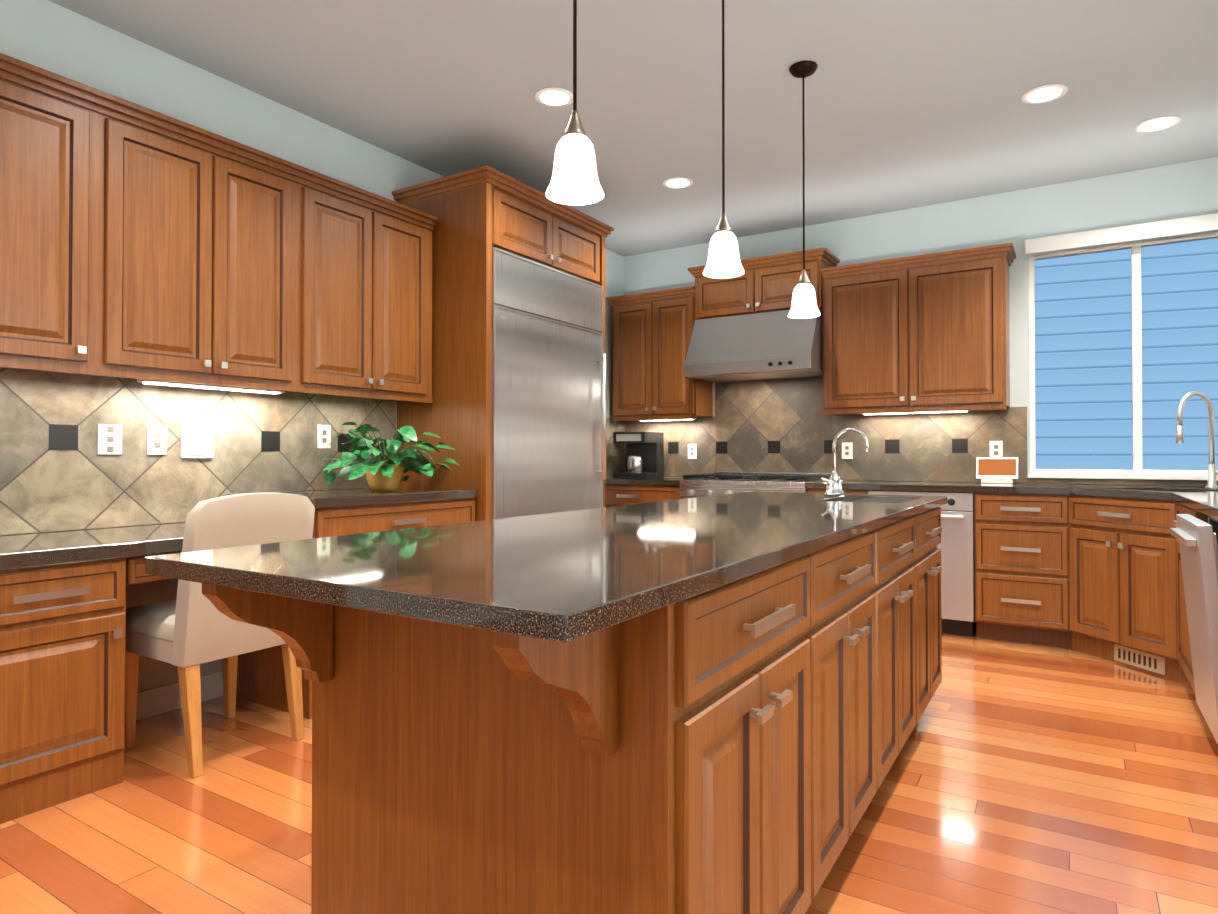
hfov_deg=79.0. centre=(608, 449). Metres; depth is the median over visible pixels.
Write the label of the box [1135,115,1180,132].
recessed light
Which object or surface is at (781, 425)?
backsplash
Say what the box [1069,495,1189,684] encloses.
base cabinet
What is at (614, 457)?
backsplash
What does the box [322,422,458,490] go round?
plant
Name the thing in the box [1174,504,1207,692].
base cabinet
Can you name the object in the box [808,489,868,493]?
base cabinet
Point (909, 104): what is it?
ceiling
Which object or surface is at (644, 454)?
coffee maker
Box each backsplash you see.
[0,367,395,534]
[606,418,623,476]
[625,377,1217,485]
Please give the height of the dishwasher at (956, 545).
0.872 m
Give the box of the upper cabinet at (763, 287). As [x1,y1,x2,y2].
[690,254,837,321]
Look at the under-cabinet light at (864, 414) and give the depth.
5.00 m
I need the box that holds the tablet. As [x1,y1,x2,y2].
[976,457,1017,482]
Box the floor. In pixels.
[0,629,1217,913]
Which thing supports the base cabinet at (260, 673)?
on the floor
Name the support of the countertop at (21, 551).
on the base cabinet at (260, 673)
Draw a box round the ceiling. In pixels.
[49,0,1217,256]
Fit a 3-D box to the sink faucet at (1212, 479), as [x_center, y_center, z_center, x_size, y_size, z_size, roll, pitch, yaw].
[3.116,-0.050,3.880,0.235,0.516,0.194,0,-1,32]
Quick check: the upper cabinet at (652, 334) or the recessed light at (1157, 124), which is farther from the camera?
the upper cabinet at (652, 334)
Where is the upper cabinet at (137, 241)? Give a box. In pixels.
[73,101,303,389]
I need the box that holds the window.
[1025,213,1217,479]
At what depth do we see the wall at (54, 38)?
3.24 m
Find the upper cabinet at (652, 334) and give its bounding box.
[610,290,712,420]
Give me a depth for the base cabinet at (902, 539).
2.41 m
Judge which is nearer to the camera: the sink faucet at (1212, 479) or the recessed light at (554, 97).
the recessed light at (554, 97)
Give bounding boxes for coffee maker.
[613,431,663,477]
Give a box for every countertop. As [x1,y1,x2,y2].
[0,487,477,570]
[145,491,946,642]
[605,477,1217,519]
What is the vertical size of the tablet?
0.166 m
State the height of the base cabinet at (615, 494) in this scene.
0.874 m
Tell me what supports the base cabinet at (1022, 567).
on the floor
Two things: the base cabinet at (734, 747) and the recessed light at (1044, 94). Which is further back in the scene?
the recessed light at (1044, 94)
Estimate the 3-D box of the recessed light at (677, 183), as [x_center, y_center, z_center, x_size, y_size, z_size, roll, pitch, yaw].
[0.435,-1.684,4.672,0.196,0.004,0.196,0,-1,32]
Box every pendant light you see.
[546,0,603,204]
[703,0,743,277]
[788,61,819,318]
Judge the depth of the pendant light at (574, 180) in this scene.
1.75 m
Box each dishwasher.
[868,490,976,636]
[1170,514,1217,743]
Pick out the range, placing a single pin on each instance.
(705, 485)
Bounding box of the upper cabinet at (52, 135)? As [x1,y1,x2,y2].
[0,65,107,372]
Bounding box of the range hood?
[683,307,822,382]
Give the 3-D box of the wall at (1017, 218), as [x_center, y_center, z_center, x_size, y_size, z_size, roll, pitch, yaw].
[1.993,-0.271,5.284,4.330,2.820,0.120,0,-1,32]
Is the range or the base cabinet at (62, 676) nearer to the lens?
the base cabinet at (62, 676)
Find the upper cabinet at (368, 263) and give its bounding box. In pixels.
[268,173,435,400]
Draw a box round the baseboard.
[136,671,222,719]
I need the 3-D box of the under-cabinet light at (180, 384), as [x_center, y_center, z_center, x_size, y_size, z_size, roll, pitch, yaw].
[-1.710,-0.277,3.219,0.060,0.028,0.620,0,-1,32]
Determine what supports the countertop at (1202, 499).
on the base cabinet at (615, 494)
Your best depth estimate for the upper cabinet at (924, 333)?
4.82 m
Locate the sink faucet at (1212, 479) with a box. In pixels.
[1176,391,1217,488]
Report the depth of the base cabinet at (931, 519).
2.93 m
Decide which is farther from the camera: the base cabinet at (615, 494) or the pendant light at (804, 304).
the base cabinet at (615, 494)
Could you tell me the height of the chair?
0.955 m
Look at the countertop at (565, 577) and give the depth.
1.24 m
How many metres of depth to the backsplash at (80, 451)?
3.09 m
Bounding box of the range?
[680,472,830,498]
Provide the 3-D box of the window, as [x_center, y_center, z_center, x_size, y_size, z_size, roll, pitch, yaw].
[3.222,-0.582,4.452,1.230,1.525,0.165,0,-1,32]
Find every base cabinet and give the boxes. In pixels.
[0,556,135,823]
[236,498,474,718]
[294,549,821,913]
[605,484,679,506]
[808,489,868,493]
[822,527,881,883]
[882,513,921,781]
[922,507,941,713]
[975,492,1070,648]
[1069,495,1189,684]
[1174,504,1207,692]
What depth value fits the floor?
2.23 m
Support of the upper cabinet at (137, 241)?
attached to the wall at (54, 38)
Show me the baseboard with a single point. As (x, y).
(158, 700)
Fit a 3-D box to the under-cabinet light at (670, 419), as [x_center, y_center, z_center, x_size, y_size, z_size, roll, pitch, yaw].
[0.466,-0.247,6.020,0.500,0.028,0.060,0,-1,32]
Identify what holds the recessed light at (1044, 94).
in the ceiling
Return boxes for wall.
[0,0,623,691]
[624,157,1217,485]
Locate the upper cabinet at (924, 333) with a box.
[822,250,1009,413]
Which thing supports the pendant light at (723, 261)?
hanging from the ceiling
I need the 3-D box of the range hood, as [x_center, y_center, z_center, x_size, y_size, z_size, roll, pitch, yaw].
[1.093,-0.762,5.441,0.955,0.456,0.578,0,-1,32]
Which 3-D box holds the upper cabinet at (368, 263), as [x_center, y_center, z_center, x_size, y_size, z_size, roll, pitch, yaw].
[-1.317,-0.757,3.780,0.327,0.942,0.840,0,-1,32]
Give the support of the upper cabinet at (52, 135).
attached to the wall at (54, 38)
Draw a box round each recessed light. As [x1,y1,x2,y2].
[534,88,572,107]
[662,177,692,188]
[1021,84,1067,104]
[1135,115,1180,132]
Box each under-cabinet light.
[137,379,284,393]
[638,419,692,421]
[864,410,970,414]
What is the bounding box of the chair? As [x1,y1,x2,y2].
[125,492,314,777]
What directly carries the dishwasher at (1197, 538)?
on the floor
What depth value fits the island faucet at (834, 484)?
3.26 m
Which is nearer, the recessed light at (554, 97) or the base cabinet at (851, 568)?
the base cabinet at (851, 568)
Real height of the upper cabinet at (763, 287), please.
0.355 m
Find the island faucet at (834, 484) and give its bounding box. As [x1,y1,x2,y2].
[821,428,868,495]

